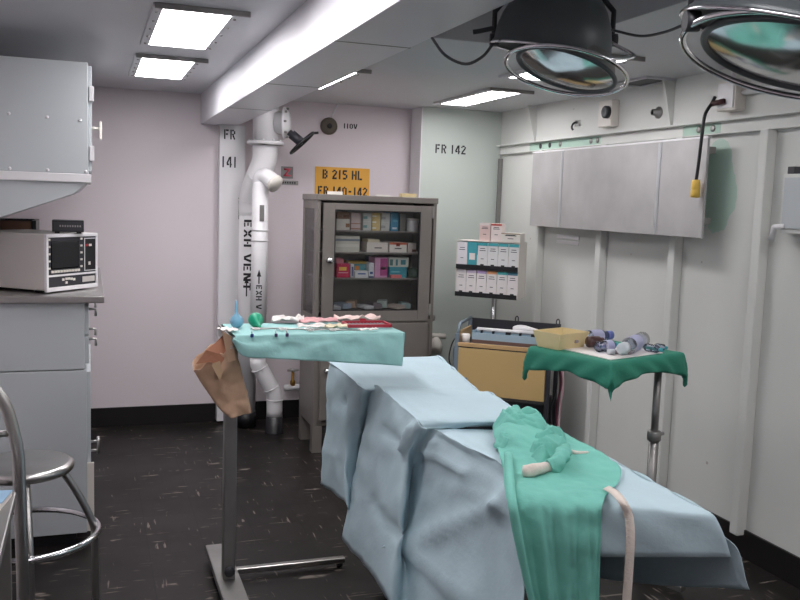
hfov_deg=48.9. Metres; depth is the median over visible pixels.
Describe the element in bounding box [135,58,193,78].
diffuser
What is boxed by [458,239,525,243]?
shelf
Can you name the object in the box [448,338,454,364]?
cable
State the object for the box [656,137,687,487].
stiffener
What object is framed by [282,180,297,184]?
strip
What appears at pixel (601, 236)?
stiffener
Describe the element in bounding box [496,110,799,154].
wall rail
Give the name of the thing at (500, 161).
trim
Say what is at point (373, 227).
box
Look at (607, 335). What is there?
plastic bottle
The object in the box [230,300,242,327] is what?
syringe
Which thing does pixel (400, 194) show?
box
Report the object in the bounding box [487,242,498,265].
box
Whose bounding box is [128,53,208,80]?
recessed light
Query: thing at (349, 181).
sign
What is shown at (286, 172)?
plate
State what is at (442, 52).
cable
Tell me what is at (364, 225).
box
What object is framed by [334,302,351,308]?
packet
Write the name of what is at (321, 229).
shelf
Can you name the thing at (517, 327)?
handset
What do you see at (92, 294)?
countertop
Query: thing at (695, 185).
power cord
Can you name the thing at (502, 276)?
box
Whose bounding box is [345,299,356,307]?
packet
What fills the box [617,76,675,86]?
ceiling vent
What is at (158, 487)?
floor
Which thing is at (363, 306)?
packet
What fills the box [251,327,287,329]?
forceps
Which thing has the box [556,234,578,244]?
name plate
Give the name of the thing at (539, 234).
stiffener
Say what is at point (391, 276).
box
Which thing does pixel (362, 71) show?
recessed light
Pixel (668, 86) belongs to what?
stiffener
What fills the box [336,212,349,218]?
box
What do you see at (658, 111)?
wall fixture
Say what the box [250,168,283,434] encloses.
drain pipe
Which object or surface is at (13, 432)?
frame
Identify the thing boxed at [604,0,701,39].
soffit
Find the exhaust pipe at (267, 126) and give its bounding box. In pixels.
[237,107,318,428]
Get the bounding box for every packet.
[216,327,238,331]
[272,314,303,321]
[297,322,325,327]
[299,317,338,322]
[322,323,347,327]
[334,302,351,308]
[334,304,340,309]
[334,313,380,319]
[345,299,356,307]
[356,304,373,308]
[358,327,377,330]
[366,301,381,308]
[377,299,386,307]
[387,303,404,308]
[398,301,410,308]
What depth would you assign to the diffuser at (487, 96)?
5.29 m
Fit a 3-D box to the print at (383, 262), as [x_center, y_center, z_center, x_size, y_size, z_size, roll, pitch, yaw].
[-0.098,-0.199,5.342,0.046,0.104,0.002,0,7,-19]
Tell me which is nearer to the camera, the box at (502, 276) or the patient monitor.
the patient monitor
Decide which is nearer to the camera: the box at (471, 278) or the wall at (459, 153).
the box at (471, 278)
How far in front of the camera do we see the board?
4.55 m
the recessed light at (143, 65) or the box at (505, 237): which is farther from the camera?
the box at (505, 237)
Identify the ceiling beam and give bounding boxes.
[201,0,513,124]
[368,3,519,76]
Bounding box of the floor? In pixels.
[11,417,799,599]
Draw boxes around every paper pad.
[0,492,11,509]
[564,343,662,359]
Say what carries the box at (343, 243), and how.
on the cabinet at (320, 289)
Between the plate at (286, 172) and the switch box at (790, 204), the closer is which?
the switch box at (790, 204)
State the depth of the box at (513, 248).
5.26 m
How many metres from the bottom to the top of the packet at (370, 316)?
0.022 m
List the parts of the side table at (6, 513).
leg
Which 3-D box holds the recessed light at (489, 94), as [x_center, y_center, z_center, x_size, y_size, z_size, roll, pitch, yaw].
[0.484,-1.213,5.301,0.275,0.020,0.860,0,7,-19]
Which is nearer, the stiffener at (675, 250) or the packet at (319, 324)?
the packet at (319, 324)
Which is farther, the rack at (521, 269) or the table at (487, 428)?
the rack at (521, 269)
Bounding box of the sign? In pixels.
[315,166,369,195]
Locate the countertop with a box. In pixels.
[0,268,103,303]
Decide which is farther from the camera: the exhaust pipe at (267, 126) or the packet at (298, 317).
the exhaust pipe at (267, 126)
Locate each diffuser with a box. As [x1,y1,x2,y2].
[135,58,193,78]
[149,9,230,48]
[320,73,354,88]
[443,91,518,105]
[509,60,625,79]
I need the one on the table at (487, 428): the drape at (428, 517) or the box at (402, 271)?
the drape at (428, 517)
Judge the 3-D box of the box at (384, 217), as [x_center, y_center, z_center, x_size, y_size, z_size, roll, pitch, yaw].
[-0.108,-0.504,5.370,0.055,0.052,0.131,0,7,-19]
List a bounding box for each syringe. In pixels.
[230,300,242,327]
[248,312,262,327]
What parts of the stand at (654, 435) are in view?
leg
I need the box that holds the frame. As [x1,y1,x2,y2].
[0,386,29,599]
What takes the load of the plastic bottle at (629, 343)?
on the paper pad at (585, 350)
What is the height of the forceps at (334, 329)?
0.005 m
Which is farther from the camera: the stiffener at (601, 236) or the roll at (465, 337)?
the roll at (465, 337)
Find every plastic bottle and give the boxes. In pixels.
[587,329,613,339]
[594,340,618,351]
[616,332,649,354]
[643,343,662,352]
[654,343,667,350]
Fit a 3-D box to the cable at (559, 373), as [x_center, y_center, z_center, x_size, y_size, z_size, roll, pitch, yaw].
[0.920,0.633,5.144,0.050,0.673,0.042,0,7,-19]
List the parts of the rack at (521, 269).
post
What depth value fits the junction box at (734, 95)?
3.85 m
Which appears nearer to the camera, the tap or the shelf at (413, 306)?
the shelf at (413, 306)
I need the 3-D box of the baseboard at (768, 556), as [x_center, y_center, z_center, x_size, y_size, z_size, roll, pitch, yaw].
[1.723,1.144,3.281,0.012,0.125,6.548,0,7,-19]
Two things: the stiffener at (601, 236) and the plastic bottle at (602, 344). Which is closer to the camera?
the plastic bottle at (602, 344)
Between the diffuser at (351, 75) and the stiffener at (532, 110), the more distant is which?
the stiffener at (532, 110)
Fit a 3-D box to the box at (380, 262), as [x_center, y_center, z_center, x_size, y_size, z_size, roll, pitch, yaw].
[-0.135,-0.204,5.397,0.081,0.122,0.131,0,7,-19]
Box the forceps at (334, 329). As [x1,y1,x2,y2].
[329,328,359,330]
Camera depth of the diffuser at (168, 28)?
3.40 m
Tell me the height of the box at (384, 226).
0.052 m
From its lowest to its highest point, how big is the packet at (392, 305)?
0.026 m
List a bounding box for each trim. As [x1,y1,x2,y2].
[92,137,216,144]
[409,107,422,197]
[495,159,502,318]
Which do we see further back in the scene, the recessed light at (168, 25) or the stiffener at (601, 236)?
the stiffener at (601, 236)
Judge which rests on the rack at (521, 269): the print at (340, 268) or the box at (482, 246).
the box at (482, 246)
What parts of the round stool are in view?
leg, seat, leg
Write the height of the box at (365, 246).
0.059 m
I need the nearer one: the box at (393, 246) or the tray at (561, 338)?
the tray at (561, 338)
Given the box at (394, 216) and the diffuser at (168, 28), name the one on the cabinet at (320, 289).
the box at (394, 216)
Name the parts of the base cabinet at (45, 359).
drawer, drawer, door, handle, handle, handle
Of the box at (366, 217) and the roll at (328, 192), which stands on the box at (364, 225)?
the box at (366, 217)
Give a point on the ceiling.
(106, 35)
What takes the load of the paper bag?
hanging from the stand at (221, 557)
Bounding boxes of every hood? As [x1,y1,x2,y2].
[492,0,611,56]
[684,0,799,27]
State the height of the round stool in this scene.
0.607 m
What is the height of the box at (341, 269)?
0.084 m
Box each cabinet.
[0,56,101,217]
[0,303,99,548]
[298,194,438,452]
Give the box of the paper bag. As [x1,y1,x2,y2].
[192,331,250,417]
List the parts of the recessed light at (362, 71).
frame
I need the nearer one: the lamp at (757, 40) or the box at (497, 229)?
the lamp at (757, 40)
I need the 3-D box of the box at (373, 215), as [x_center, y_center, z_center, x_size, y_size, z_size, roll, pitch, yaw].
[-0.163,-0.513,5.349,0.052,0.035,0.131,0,7,-19]
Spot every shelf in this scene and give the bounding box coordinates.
[318,304,415,312]
[319,274,416,279]
[320,228,418,232]
[320,249,417,254]
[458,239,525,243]
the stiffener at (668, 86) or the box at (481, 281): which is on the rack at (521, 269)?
the box at (481, 281)
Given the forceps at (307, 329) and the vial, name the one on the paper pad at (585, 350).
the vial
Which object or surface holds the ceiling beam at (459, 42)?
attached to the ceiling
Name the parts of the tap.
stem, cross handle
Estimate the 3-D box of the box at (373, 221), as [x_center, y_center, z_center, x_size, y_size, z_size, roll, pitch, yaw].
[-0.164,-0.477,5.353,0.052,0.035,0.131,0,7,-19]
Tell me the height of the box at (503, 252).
0.156 m
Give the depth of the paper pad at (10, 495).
2.13 m
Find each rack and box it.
[455,239,526,349]
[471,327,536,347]
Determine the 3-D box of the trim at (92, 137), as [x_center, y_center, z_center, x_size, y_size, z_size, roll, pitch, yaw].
[-1.870,-1.010,5.479,1.440,0.006,0.006,0,7,-19]
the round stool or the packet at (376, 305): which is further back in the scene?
the packet at (376, 305)
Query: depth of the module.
3.76 m
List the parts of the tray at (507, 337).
rod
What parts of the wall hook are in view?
plate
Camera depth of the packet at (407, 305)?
5.43 m
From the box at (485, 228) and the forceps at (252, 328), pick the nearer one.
the forceps at (252, 328)
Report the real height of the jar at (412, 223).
0.080 m
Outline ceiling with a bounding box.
[0,0,725,111]
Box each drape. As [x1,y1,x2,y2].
[222,322,404,365]
[321,355,748,599]
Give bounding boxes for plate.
[281,166,292,177]
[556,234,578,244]
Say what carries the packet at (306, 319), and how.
on the drape at (383, 346)
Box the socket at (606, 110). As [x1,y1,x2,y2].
[601,106,610,117]
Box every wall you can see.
[3,87,411,407]
[420,107,501,366]
[496,69,799,556]
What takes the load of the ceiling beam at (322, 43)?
attached to the ceiling
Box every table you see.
[0,492,15,599]
[457,427,527,599]
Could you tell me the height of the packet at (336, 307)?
0.027 m
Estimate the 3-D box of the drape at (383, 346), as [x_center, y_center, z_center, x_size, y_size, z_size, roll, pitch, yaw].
[-0.328,0.162,3.244,0.629,0.124,0.327,0,7,-19]
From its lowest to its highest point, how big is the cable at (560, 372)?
0.674 m
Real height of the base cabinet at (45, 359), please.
1.044 m
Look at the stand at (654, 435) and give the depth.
3.52 m
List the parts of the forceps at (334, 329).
blade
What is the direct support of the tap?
attached to the wall at (152, 206)
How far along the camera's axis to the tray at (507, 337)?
5.16 m
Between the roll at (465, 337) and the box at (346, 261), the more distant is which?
the box at (346, 261)
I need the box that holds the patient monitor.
[0,229,97,292]
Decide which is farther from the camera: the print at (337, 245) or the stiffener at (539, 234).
the stiffener at (539, 234)
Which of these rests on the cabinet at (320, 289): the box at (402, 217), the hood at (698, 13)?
the box at (402, 217)
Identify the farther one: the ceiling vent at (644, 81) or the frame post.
the frame post
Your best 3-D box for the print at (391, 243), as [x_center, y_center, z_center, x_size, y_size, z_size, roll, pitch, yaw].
[-0.011,-0.343,5.355,0.109,0.014,0.002,0,7,-19]
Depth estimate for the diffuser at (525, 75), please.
4.33 m
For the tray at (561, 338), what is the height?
0.064 m
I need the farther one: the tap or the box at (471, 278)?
the tap
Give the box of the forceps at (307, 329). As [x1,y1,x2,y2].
[304,328,337,330]
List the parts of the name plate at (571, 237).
plate, plate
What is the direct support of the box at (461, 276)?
on the rack at (521, 269)
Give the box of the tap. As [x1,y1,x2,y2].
[283,368,298,390]
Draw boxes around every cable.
[431,37,493,65]
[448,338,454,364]
[550,371,557,424]
[555,371,561,425]
[555,373,559,425]
[558,371,563,426]
[611,24,680,36]
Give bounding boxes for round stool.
[0,450,101,599]
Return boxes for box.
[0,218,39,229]
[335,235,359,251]
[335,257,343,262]
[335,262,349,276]
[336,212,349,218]
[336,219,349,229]
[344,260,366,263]
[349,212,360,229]
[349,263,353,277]
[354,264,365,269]
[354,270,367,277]
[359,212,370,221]
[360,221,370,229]
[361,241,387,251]
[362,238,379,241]
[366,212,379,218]
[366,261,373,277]
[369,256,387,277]
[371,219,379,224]
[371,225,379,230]
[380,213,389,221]
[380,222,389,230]
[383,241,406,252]
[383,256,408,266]
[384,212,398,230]
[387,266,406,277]
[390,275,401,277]
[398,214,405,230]
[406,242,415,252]
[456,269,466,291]
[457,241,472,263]
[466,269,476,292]
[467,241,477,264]
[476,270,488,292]
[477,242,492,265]
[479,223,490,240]
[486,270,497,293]
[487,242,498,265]
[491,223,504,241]
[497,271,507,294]
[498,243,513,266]
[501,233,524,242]
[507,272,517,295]
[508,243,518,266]
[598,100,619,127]
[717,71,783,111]
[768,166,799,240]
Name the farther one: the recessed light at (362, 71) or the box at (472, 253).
the box at (472, 253)
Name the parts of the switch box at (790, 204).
door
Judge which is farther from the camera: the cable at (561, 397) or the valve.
the valve
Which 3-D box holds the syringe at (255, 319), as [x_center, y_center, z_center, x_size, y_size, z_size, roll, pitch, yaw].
[-0.520,0.075,3.201,0.055,0.054,0.111,0,7,-19]
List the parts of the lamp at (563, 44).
lever, handle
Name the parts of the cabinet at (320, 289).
leg, pane, leg, knob, panel, door, glass door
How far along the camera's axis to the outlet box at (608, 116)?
4.78 m
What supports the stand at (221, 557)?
on the floor
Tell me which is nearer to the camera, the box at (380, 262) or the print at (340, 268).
the print at (340, 268)
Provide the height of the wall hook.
0.062 m
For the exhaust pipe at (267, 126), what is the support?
on the floor
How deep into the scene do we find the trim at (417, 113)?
6.04 m
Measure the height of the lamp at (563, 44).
0.357 m
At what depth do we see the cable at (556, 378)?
5.04 m
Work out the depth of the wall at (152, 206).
5.71 m
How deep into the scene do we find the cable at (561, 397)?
5.05 m
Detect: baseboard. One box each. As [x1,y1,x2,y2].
[91,399,298,427]
[700,506,799,588]
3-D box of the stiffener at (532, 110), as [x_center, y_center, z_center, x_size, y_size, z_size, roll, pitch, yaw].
[0.845,-1.134,5.656,0.070,0.222,0.016,0,7,-19]
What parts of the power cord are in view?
cord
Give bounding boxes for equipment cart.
[454,316,560,425]
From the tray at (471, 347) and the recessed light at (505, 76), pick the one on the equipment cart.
the tray at (471, 347)
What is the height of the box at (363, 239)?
0.017 m
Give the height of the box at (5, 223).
0.286 m
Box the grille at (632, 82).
[628,79,661,85]
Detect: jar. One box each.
[406,218,418,231]
[408,267,417,277]
[585,336,604,347]
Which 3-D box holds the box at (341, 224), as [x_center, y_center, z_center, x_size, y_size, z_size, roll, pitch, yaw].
[-0.359,-0.456,5.287,0.081,0.064,0.131,0,7,-19]
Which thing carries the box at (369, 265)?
on the cabinet at (320, 289)
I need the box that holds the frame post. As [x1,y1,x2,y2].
[216,124,245,420]
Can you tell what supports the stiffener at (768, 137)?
attached to the wall at (715, 268)
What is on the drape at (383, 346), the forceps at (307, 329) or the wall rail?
the forceps at (307, 329)
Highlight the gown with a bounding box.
[492,405,634,599]
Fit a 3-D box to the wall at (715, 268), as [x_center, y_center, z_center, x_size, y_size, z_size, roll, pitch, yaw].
[1.773,0.124,3.293,0.100,2.152,6.770,0,7,-19]
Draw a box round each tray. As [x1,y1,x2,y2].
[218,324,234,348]
[459,337,527,352]
[533,327,588,349]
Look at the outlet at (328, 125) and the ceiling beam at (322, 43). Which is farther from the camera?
the outlet at (328, 125)
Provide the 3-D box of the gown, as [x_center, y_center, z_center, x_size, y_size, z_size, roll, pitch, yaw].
[0.439,0.632,2.562,0.338,0.508,0.888,2,6,1]
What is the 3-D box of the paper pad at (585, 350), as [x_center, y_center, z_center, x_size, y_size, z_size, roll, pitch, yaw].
[0.829,0.198,3.487,0.344,0.003,0.313,-3,8,-36]
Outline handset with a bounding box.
[513,325,537,330]
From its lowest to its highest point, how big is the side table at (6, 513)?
0.745 m
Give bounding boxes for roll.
[327,191,342,194]
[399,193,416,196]
[461,333,469,342]
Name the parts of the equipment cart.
post, rail, post, panel, rail, post, post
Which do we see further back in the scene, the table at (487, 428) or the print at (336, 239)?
the print at (336, 239)
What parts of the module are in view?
plate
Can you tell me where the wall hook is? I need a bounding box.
[571,120,580,130]
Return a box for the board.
[530,136,715,237]
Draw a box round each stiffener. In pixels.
[527,106,537,140]
[530,150,546,321]
[584,144,610,448]
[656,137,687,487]
[662,80,675,124]
[729,129,777,535]
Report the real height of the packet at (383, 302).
0.045 m
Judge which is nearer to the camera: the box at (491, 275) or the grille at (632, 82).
the grille at (632, 82)
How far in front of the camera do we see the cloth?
3.36 m
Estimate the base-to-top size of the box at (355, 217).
0.105 m
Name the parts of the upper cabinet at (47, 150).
rail, door, handle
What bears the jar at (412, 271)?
on the cabinet at (320, 289)
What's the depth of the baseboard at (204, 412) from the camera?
5.80 m
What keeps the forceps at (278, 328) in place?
on the drape at (383, 346)
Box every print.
[336,239,359,240]
[336,244,358,246]
[339,267,346,270]
[380,259,387,275]
[390,242,406,244]
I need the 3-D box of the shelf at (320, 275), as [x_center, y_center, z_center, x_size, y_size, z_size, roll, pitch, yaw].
[-0.202,-0.144,5.436,0.699,0.008,0.319,0,7,-19]
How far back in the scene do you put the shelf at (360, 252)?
5.33 m
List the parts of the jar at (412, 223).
lid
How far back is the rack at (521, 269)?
5.33 m
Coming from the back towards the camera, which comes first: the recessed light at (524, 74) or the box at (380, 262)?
the box at (380, 262)
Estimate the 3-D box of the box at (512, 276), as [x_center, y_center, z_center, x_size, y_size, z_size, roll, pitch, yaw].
[0.700,-0.093,5.340,0.062,0.156,0.143,5,7,23]
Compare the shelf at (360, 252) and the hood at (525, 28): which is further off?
the shelf at (360, 252)
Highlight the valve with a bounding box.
[431,315,445,352]
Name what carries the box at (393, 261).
on the box at (402, 271)
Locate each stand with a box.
[205,324,344,599]
[646,372,685,592]
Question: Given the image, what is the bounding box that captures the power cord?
[690,96,724,197]
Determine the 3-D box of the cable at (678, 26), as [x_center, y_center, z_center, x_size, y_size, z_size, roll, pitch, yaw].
[0.517,-0.559,1.802,0.032,0.068,0.414,1,6,-7]
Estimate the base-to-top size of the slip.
0.002 m
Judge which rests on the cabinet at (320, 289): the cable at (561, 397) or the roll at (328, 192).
the roll at (328, 192)
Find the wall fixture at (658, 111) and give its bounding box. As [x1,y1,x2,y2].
[650,106,662,118]
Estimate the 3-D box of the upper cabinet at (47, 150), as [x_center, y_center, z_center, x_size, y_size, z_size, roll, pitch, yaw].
[-1.792,-0.667,4.170,0.705,0.752,1.450,0,7,-19]
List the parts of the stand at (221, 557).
rail, post, clamp knob, arm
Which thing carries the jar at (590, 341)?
on the paper pad at (585, 350)
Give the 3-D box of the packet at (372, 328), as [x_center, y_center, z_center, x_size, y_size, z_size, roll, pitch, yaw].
[-0.116,0.105,3.200,0.073,0.010,0.027,-1,7,-25]
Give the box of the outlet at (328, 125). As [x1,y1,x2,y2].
[320,104,338,134]
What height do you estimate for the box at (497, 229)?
0.108 m
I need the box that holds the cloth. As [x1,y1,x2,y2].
[522,340,687,400]
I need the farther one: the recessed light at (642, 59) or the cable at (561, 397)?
the cable at (561, 397)
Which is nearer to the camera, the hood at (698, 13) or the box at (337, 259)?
the hood at (698, 13)
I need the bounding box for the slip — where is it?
[0,490,12,502]
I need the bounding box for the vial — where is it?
[607,349,618,354]
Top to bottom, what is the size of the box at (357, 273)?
0.041 m
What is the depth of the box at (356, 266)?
5.35 m
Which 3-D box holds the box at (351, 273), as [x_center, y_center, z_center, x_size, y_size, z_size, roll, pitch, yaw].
[-0.307,-0.183,5.339,0.023,0.081,0.131,0,7,-19]
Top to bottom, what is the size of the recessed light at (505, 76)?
0.020 m
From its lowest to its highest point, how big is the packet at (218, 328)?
0.012 m
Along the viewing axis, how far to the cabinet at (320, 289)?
5.33 m
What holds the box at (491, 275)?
on the rack at (521, 269)
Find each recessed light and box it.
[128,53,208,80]
[140,2,250,51]
[317,69,371,89]
[433,87,534,106]
[499,73,517,79]
[515,69,541,81]
[611,54,644,63]
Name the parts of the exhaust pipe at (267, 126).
valve stem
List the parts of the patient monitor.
panel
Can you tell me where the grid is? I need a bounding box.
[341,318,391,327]
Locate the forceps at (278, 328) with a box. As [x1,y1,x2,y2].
[278,328,312,329]
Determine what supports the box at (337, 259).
on the box at (341, 269)
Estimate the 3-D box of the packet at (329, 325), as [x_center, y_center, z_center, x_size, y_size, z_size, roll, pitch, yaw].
[-0.236,0.093,3.248,0.109,0.015,0.052,-2,7,-31]
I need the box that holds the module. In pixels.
[52,219,83,233]
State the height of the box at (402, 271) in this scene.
0.066 m
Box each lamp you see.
[473,0,635,96]
[679,0,799,99]

